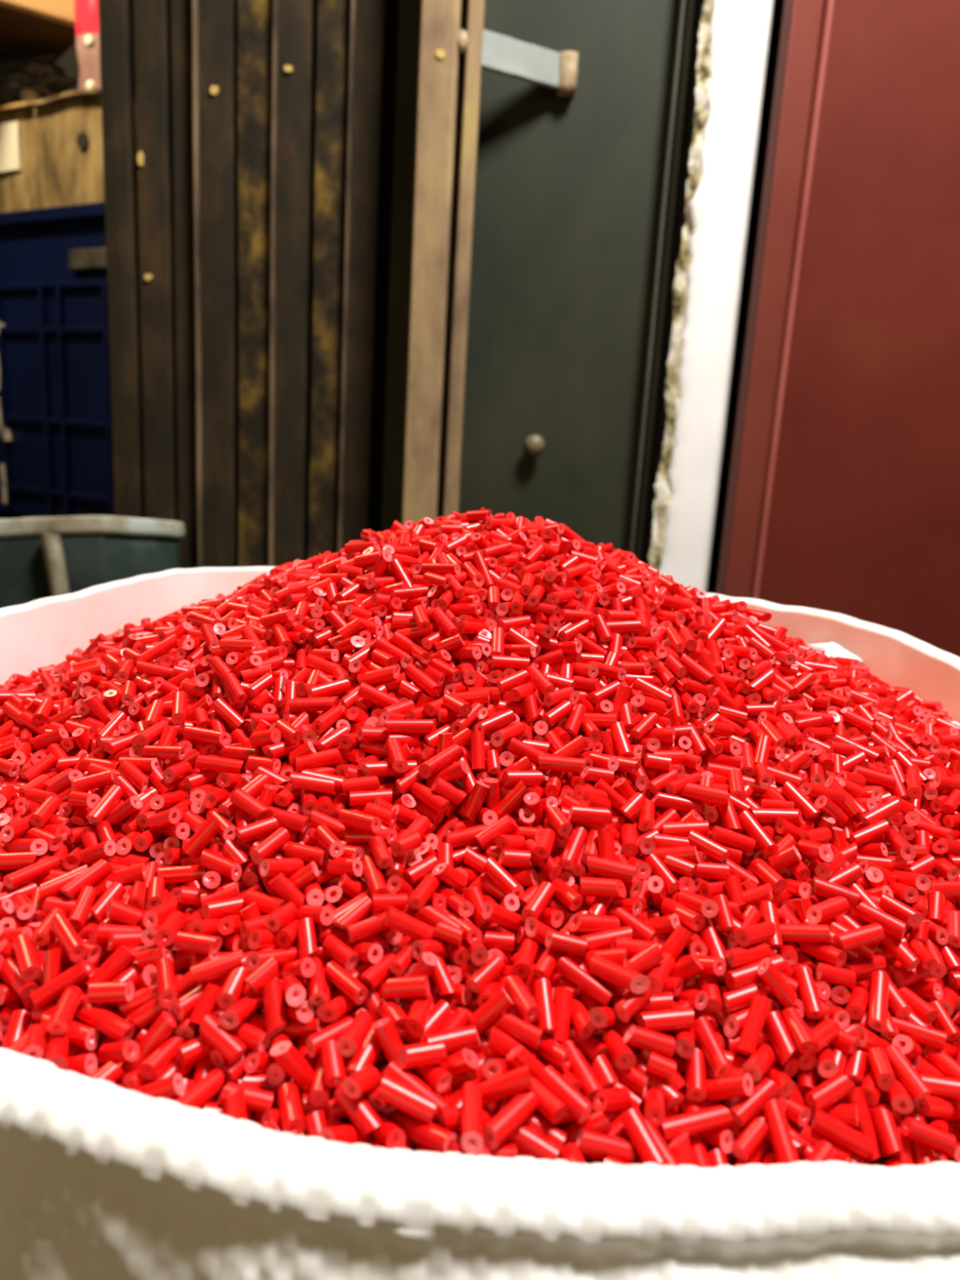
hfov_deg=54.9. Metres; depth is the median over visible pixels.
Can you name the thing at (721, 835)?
pellet
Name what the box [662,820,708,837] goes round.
pellet
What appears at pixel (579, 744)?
pellet
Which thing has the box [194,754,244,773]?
pellet
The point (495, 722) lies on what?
pellet
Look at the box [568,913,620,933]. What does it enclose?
pellet
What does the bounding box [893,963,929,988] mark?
pellet
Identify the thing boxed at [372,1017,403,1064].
pellet
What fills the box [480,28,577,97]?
door handle
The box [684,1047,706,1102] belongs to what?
pellet
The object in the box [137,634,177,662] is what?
pellet
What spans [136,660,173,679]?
pellet
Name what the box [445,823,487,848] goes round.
pellet
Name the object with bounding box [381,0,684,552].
door
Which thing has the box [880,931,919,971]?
pellet
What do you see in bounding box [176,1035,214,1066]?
pellet
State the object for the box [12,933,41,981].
pellet
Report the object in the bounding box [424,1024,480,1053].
pellet
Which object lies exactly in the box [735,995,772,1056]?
pellet
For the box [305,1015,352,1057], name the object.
pellet
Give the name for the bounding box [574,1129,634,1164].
pellet
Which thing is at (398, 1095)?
pellet
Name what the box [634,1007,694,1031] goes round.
pellet
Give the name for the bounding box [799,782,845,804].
pellet
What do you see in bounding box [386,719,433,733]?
pellet
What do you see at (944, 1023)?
pellet
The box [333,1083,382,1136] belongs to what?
pellet
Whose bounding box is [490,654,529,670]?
pellet
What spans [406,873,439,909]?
pellet
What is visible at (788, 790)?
pellet
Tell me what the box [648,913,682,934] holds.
pellet
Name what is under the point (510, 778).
pellet
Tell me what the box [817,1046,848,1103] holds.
pellet
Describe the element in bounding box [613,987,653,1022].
pellet
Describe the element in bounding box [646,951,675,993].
pellet
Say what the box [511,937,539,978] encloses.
pellet
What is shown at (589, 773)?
pellet
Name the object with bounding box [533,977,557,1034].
pellet
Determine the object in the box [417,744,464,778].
pellet
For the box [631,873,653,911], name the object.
pellet
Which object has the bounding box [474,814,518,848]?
pellet
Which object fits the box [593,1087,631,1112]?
pellet
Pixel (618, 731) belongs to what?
pellet
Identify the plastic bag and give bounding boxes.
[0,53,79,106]
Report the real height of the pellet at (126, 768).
0.008 m
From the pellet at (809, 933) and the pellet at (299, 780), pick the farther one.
the pellet at (299, 780)
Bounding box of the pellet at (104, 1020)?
[75,1002,135,1041]
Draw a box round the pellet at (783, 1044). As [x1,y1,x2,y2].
[764,1010,795,1065]
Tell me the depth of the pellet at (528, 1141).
0.17 m
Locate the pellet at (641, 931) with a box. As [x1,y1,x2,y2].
[607,905,656,942]
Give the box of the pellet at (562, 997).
[548,986,573,1044]
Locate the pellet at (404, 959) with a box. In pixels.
[388,937,415,975]
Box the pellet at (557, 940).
[545,929,586,957]
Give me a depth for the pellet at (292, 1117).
0.18 m
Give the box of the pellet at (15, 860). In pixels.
[0,851,37,870]
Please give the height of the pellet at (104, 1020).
0.005 m
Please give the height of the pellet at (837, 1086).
0.007 m
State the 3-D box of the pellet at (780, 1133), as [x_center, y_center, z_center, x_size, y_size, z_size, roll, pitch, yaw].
[0.059,0.098,0.182,0.004,0.009,0.011,1,13,-9]
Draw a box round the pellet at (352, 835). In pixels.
[344,827,396,844]
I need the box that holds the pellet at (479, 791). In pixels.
[462,781,489,822]
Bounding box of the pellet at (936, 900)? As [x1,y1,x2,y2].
[926,891,945,924]
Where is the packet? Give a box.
[74,0,100,90]
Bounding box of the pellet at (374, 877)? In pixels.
[360,855,388,899]
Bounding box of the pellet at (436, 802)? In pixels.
[411,782,449,813]
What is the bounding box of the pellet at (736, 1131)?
[700,1097,746,1141]
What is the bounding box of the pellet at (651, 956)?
[625,941,663,973]
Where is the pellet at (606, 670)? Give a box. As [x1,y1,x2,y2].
[587,661,626,680]
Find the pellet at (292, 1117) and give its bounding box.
[276,1080,305,1135]
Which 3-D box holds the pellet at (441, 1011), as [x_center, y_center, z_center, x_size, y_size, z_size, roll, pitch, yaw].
[-0.011,0.081,0.194,0.004,0.007,0.011,13,16,36]
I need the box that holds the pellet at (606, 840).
[596,829,616,861]
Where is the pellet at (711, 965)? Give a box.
[674,954,726,974]
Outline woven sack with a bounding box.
[0,566,959,1279]
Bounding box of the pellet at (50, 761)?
[22,752,58,782]
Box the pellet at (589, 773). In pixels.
[581,766,613,784]
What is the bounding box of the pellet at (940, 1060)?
[927,1047,959,1079]
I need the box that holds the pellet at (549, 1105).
[520,1077,567,1124]
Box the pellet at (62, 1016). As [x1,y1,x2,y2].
[45,985,82,1035]
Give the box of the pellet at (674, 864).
[662,853,697,877]
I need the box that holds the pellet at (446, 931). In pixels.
[431,921,462,946]
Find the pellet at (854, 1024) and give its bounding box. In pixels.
[842,1009,872,1035]
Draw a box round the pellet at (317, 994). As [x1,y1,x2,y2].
[306,957,328,1006]
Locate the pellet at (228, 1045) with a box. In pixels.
[199,1013,247,1063]
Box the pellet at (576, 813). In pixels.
[568,804,613,824]
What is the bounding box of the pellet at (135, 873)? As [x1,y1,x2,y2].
[92,862,145,888]
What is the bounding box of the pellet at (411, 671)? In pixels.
[404,662,441,697]
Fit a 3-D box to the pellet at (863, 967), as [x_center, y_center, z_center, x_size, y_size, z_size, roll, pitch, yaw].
[0.093,0.079,0.224,0.013,0.005,0.004,-4,15,-29]
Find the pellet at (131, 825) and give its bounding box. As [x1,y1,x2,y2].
[121,792,159,835]
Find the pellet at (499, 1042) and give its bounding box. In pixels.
[487,1026,535,1057]
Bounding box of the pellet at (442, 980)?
[430,956,457,995]
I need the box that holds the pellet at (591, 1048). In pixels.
[568,1025,608,1062]
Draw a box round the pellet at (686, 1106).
[677,1074,702,1134]
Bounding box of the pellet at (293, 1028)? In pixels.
[281,1017,323,1036]
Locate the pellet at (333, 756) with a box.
[295,748,343,773]
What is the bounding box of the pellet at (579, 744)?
[550,734,588,757]
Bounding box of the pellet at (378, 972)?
[360,946,399,989]
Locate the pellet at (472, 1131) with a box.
[461,1081,483,1155]
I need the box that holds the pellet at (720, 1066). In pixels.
[693,1017,731,1078]
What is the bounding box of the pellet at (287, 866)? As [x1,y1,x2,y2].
[259,857,303,876]
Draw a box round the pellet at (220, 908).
[200,895,243,919]
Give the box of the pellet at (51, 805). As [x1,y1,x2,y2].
[29,796,62,827]
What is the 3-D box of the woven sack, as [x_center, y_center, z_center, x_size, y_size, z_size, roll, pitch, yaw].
[-0.017,0.351,0.457,0.557,0.711,0.556,5,13,8]
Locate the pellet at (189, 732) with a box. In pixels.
[182,725,231,746]
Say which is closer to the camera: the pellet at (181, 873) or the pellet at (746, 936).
the pellet at (746, 936)
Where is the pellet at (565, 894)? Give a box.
[546,877,583,911]
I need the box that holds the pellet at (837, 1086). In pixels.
[804,1072,856,1115]
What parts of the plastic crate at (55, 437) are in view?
handle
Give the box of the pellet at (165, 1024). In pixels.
[119,1010,176,1080]
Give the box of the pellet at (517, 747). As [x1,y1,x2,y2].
[508,737,548,765]
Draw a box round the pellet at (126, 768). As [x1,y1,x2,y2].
[117,759,149,792]
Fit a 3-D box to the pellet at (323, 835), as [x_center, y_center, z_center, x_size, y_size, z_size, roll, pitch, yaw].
[-0.037,0.050,0.229,0.004,0.004,0.011,-6,16,-31]
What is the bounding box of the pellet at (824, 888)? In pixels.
[813,876,859,907]
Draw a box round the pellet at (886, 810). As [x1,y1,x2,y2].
[860,797,900,826]
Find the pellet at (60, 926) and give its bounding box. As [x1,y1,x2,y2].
[50,913,86,962]
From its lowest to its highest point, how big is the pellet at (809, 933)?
0.006 m
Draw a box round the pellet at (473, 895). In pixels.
[462,886,492,930]
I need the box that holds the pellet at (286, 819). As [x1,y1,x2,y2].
[267,806,310,832]
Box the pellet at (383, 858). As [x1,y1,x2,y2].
[368,835,393,869]
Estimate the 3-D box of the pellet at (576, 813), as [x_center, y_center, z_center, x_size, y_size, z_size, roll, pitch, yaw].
[0.028,0.045,0.239,0.012,0.005,0.004,1,13,-9]
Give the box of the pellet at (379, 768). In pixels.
[359,760,417,777]
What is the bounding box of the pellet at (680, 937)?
[660,924,693,959]
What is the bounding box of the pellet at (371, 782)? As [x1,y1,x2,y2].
[342,775,380,793]
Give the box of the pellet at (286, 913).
[263,902,297,932]
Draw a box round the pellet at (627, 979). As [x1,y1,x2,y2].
[588,955,649,994]
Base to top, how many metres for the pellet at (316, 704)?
0.005 m
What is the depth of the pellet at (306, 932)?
0.20 m
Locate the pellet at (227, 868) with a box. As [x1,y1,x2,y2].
[200,848,241,881]
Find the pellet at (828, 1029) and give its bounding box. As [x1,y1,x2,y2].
[809,1018,841,1054]
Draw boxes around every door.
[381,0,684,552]
[715,0,959,657]
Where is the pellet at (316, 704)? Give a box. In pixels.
[288,696,338,712]
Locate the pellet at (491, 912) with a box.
[481,901,521,931]
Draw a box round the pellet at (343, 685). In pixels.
[307,678,351,697]
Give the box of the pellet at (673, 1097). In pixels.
[631,1049,684,1109]
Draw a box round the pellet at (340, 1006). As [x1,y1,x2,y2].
[316,993,363,1022]
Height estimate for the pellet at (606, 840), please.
0.010 m
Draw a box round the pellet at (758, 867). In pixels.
[750,858,786,893]
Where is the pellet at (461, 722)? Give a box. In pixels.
[450,702,484,734]
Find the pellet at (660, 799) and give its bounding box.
[650,791,702,813]
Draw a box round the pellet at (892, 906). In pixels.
[879,893,924,926]
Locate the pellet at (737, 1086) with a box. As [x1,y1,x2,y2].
[706,1073,753,1101]
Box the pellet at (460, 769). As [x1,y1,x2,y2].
[426,760,469,788]
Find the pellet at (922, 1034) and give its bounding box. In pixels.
[892,1016,946,1050]
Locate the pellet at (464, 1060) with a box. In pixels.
[414,1048,479,1081]
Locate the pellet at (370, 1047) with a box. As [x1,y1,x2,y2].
[346,1022,382,1075]
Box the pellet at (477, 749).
[470,730,484,770]
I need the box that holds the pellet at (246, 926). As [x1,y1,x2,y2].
[240,914,268,938]
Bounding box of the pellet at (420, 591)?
[391,585,435,599]
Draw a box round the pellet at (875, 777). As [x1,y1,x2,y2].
[852,765,896,789]
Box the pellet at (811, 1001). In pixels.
[794,967,823,1019]
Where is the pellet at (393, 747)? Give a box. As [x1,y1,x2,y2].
[385,737,408,772]
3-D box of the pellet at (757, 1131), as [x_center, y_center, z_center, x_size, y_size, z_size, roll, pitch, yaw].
[0.053,0.099,0.183,0.008,0.007,0.004,-7,17,-39]
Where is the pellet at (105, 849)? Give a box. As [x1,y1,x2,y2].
[80,840,115,864]
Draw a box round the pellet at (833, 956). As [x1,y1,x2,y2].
[800,942,846,967]
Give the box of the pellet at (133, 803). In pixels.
[107,795,142,826]
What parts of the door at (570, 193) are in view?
knob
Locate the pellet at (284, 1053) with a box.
[270,1040,315,1093]
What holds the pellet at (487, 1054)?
on the heap
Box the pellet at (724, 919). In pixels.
[710,894,735,932]
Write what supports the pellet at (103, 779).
on the heap
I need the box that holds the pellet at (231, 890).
[200,880,239,905]
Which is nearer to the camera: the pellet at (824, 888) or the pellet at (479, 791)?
the pellet at (824, 888)
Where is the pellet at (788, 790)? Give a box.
[781,781,820,819]
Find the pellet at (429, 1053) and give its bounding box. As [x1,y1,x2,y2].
[395,1040,448,1069]
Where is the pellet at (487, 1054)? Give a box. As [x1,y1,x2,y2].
[465,1037,519,1079]
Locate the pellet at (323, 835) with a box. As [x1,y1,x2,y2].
[313,825,344,857]
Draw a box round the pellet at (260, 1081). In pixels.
[240,1073,293,1096]
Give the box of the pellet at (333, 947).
[322,934,359,970]
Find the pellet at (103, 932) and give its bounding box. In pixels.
[93,924,142,943]
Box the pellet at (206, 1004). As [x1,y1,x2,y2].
[188,982,222,1024]
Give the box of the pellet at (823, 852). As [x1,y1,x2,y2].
[796,839,833,862]
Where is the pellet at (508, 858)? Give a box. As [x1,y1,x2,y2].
[497,848,530,868]
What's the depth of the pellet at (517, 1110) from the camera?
0.17 m
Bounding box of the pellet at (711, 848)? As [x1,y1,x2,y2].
[687,830,731,862]
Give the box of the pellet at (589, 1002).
[578,988,608,1040]
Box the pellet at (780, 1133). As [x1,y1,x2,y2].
[762,1098,799,1164]
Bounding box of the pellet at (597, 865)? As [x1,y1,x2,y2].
[586,855,637,883]
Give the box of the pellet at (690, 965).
[668,953,703,981]
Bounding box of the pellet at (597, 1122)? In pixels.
[560,1111,612,1144]
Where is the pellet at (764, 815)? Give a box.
[751,808,803,824]
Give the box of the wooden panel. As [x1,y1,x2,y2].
[98,0,386,568]
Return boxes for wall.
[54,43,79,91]
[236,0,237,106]
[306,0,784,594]
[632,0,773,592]
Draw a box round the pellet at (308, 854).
[284,840,330,866]
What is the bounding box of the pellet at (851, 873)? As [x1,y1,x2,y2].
[823,862,862,886]
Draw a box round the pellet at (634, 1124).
[621,1107,669,1165]
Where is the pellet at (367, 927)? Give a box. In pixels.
[346,907,395,943]
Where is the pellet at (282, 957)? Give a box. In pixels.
[244,946,299,971]
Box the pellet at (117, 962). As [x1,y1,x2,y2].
[84,945,136,986]
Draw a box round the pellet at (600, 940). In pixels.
[579,925,632,952]
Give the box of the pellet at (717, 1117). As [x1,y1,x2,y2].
[657,1105,733,1142]
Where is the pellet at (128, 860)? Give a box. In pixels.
[107,851,150,866]
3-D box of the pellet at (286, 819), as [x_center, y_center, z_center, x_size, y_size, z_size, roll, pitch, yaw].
[-0.049,0.046,0.237,0.011,0.005,0.004,7,13,17]
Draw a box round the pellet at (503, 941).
[480,931,514,951]
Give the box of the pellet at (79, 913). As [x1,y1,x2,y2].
[67,885,97,929]
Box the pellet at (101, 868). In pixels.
[60,859,113,898]
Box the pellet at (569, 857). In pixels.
[558,825,587,870]
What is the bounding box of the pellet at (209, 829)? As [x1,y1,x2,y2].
[182,816,221,857]
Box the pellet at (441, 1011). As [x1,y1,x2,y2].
[404,999,451,1044]
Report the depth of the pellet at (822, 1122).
0.19 m
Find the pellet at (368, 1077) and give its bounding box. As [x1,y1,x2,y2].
[342,1065,381,1098]
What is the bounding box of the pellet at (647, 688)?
[631,676,673,705]
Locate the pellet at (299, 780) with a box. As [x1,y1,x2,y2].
[291,771,334,794]
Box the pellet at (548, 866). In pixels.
[523,839,562,879]
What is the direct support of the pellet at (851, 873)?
on the heap
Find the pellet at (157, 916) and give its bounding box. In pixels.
[142,893,191,928]
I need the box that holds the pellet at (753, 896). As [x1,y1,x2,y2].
[726,882,772,910]
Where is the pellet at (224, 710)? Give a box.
[208,697,245,729]
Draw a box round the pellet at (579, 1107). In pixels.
[537,1065,592,1123]
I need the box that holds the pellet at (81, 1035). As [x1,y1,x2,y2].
[41,1010,98,1050]
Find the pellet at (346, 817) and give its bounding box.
[338,808,381,832]
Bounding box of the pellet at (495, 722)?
[475,709,516,735]
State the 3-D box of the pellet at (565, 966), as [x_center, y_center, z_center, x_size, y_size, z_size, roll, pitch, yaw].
[0.023,0.075,0.203,0.014,0.007,0.004,13,16,36]
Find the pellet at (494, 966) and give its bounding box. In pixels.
[466,956,506,993]
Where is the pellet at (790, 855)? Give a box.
[767,844,801,871]
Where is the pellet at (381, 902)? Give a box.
[373,893,407,912]
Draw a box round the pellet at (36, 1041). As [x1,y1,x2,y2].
[21,1024,48,1058]
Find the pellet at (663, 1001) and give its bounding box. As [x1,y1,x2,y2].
[613,991,672,1012]
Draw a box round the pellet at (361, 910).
[331,895,373,931]
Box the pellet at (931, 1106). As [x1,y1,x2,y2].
[909,1095,953,1119]
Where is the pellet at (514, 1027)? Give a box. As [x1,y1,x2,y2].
[493,1013,543,1049]
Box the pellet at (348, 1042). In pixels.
[335,1010,373,1057]
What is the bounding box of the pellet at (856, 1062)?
[843,1050,867,1085]
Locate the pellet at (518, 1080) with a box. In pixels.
[477,1065,532,1107]
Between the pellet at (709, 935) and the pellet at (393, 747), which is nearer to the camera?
the pellet at (709, 935)
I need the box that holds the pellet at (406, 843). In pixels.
[389,830,422,855]
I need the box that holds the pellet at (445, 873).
[431,862,467,893]
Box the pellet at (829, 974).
[816,962,856,988]
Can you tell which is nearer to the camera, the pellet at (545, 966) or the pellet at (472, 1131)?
the pellet at (472, 1131)
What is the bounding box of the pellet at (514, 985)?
[504,974,540,1023]
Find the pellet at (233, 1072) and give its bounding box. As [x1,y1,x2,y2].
[221,1047,254,1083]
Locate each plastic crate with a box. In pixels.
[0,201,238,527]
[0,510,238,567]
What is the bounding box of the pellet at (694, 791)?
[680,782,728,806]
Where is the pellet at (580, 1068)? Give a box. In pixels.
[560,1040,603,1102]
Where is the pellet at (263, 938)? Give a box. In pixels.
[247,927,283,950]
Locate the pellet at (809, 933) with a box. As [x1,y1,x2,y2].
[779,924,831,942]
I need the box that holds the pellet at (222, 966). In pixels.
[190,949,242,984]
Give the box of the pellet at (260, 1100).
[217,1082,273,1113]
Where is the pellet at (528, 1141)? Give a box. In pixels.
[505,1123,559,1160]
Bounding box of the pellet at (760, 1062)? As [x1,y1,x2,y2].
[742,1042,777,1081]
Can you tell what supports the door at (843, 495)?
in the wall at (724, 49)
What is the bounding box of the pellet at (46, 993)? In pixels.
[29,960,93,1009]
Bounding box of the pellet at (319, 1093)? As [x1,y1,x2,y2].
[308,1053,332,1107]
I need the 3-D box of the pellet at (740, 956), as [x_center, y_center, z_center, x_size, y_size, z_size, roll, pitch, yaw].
[0.061,0.072,0.212,0.012,0.005,0.004,-4,15,-31]
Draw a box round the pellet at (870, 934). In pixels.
[832,923,884,951]
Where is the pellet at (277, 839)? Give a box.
[249,826,289,864]
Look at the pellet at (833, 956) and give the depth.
0.22 m
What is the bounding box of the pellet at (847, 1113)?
[810,1103,857,1127]
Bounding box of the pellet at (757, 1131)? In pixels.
[731,1118,768,1161]
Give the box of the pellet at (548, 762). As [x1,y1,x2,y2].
[538,754,586,773]
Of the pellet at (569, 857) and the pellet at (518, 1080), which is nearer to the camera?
the pellet at (518, 1080)
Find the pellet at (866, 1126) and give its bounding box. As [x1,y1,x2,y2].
[844,1087,884,1163]
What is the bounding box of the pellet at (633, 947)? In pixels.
[609,937,653,958]
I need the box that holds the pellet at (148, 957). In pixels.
[135,946,173,968]
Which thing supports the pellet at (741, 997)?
on the heap
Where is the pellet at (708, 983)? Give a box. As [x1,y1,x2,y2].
[698,973,722,1012]
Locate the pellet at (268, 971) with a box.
[244,956,279,992]
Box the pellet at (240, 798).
[230,789,273,820]
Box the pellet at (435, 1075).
[412,1063,451,1093]
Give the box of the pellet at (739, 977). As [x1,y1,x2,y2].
[724,954,783,990]
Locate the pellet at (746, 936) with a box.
[734,920,776,946]
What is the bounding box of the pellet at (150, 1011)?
[127,995,169,1029]
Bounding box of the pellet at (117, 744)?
[102,731,138,754]
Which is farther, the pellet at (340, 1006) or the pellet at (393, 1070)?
the pellet at (340, 1006)
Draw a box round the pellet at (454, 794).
[431,777,467,805]
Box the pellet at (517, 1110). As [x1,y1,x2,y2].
[483,1091,539,1150]
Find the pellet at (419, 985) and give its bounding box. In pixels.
[382,975,430,999]
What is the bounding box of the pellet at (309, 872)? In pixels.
[288,861,319,889]
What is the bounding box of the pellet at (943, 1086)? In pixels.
[893,1071,959,1098]
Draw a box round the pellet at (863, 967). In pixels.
[841,954,886,979]
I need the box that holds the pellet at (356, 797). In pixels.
[349,788,391,805]
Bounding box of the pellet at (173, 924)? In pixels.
[153,911,186,946]
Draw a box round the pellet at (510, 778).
[502,770,542,786]
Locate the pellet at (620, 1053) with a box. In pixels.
[602,1028,635,1069]
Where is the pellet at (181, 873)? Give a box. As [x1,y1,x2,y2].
[155,864,211,884]
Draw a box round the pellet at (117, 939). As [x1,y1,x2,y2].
[106,930,144,951]
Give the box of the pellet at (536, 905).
[521,881,555,921]
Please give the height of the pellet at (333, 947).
0.005 m
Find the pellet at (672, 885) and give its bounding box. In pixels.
[644,853,679,894]
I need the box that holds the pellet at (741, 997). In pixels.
[723,979,767,1013]
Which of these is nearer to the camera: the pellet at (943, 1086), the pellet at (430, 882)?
the pellet at (943, 1086)
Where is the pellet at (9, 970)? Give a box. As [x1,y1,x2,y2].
[0,957,39,998]
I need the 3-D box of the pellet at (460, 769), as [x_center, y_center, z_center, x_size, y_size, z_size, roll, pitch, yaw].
[-0.009,0.037,0.248,0.012,0.010,0.004,8,14,19]
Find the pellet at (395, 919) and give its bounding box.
[384,906,434,940]
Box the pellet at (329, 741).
[313,724,350,751]
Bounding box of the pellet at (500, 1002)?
[468,987,513,1034]
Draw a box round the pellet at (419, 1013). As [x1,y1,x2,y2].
[405,992,432,1037]
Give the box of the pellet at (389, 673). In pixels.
[357,663,399,684]
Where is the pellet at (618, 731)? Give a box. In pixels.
[609,721,633,758]
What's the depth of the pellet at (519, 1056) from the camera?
0.19 m
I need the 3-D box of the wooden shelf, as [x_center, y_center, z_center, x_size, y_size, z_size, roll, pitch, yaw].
[-1.241,-1.121,1.521,0.985,0.085,0.600,-7,16,-38]
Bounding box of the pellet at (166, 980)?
[155,957,177,1008]
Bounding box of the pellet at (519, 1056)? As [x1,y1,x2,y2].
[506,1045,546,1079]
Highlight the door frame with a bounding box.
[400,0,484,526]
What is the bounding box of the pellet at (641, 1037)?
[622,1025,675,1057]
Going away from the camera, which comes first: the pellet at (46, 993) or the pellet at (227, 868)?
the pellet at (46, 993)
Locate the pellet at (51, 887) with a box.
[37,864,88,904]
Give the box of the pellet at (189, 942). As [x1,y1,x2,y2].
[173,931,222,955]
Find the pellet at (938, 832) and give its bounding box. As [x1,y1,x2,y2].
[913,819,952,839]
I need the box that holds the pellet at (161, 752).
[141,745,186,759]
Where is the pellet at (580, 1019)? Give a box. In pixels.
[570,998,595,1039]
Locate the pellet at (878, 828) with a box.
[848,819,890,846]
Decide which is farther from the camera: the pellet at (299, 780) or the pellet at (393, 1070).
the pellet at (299, 780)
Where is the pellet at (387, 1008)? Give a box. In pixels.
[377,999,409,1036]
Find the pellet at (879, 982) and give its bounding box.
[867,970,888,1032]
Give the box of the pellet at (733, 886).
[724,874,746,907]
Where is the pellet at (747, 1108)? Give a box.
[728,1076,782,1127]
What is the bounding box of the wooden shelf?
[0,0,75,62]
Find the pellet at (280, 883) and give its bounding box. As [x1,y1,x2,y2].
[267,872,308,911]
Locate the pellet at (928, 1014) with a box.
[898,986,937,1023]
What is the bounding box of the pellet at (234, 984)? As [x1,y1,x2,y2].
[216,967,249,1009]
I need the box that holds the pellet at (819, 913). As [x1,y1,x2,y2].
[806,896,849,924]
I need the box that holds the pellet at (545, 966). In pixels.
[532,947,564,979]
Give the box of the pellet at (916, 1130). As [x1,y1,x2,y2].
[900,1115,955,1156]
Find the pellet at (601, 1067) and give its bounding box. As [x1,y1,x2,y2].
[591,1054,618,1088]
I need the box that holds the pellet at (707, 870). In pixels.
[692,861,730,879]
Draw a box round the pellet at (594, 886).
[580,876,626,897]
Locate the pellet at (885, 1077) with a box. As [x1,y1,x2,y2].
[866,1047,896,1091]
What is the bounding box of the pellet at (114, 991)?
[87,981,134,1003]
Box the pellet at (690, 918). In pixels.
[661,897,706,931]
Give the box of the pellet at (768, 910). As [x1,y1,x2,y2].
[759,900,782,948]
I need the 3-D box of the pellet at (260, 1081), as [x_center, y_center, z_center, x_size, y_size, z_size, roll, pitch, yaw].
[-0.043,0.090,0.187,0.012,0.006,0.004,-1,13,-18]
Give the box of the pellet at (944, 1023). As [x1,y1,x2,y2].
[928,1000,959,1043]
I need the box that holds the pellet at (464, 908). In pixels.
[435,885,474,917]
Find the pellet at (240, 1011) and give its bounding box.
[218,990,263,1029]
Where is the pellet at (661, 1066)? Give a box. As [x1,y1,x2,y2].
[645,1051,676,1079]
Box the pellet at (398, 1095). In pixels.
[375,1074,436,1124]
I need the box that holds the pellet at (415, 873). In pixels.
[403,854,439,885]
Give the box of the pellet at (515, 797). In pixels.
[492,779,528,819]
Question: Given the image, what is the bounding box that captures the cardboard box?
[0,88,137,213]
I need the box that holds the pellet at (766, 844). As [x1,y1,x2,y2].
[737,809,778,857]
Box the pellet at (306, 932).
[296,917,317,959]
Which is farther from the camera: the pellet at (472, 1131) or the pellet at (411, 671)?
the pellet at (411, 671)
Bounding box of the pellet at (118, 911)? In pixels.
[106,897,143,925]
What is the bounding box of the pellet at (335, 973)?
[324,960,368,1004]
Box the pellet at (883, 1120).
[869,1106,903,1156]
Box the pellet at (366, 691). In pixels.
[356,681,398,707]
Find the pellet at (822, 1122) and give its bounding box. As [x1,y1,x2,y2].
[811,1107,873,1158]
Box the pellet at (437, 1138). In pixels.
[389,1110,458,1154]
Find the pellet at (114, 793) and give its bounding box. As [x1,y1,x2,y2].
[85,784,124,823]
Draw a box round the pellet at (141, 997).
[116,982,158,1017]
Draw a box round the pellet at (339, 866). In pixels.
[326,857,363,876]
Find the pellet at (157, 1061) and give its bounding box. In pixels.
[137,1036,186,1079]
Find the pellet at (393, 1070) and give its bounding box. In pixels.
[380,1059,449,1121]
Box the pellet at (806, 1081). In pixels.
[795,1066,816,1095]
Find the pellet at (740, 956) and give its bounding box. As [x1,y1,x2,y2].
[726,942,770,968]
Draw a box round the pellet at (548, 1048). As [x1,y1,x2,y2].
[523,1033,572,1072]
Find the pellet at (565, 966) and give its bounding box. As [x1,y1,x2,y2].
[555,956,614,1006]
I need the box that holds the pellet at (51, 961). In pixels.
[42,946,62,985]
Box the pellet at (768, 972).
[757,957,796,1008]
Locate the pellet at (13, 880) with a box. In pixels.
[3,856,59,889]
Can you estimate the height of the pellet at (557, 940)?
0.006 m
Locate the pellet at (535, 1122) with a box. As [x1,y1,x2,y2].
[497,1096,566,1156]
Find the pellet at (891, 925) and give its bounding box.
[853,902,906,940]
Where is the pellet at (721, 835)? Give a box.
[711,825,755,852]
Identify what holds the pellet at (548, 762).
on the heap
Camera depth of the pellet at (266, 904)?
0.22 m
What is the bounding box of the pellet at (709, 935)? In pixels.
[698,918,728,964]
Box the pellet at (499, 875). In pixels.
[484,856,524,897]
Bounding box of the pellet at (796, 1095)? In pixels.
[789,1081,812,1129]
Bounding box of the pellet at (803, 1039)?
[780,1007,818,1053]
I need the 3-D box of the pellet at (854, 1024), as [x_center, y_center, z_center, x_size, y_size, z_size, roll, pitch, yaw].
[0.086,0.089,0.211,0.010,0.006,0.004,-5,15,-33]
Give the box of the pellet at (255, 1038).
[228,1021,271,1052]
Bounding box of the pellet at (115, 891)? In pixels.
[89,882,126,923]
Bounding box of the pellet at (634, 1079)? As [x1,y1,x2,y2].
[605,1053,648,1098]
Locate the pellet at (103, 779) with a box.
[71,769,113,791]
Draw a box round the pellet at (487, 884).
[475,872,523,916]
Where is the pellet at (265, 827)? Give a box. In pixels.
[234,816,279,844]
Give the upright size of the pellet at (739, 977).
0.006 m
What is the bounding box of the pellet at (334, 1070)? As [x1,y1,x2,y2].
[320,1040,346,1087]
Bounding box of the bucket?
[0,515,185,608]
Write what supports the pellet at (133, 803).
on the heap
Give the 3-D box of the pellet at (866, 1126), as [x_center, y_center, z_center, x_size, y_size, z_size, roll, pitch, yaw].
[0.080,0.102,0.195,0.004,0.013,0.013,-1,14,-19]
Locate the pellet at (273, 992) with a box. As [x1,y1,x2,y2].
[262,978,286,1039]
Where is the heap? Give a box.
[0,507,959,1168]
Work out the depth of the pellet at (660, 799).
0.25 m
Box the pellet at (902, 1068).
[884,1045,931,1101]
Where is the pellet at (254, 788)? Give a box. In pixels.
[217,773,272,818]
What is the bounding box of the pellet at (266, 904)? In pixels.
[243,890,286,914]

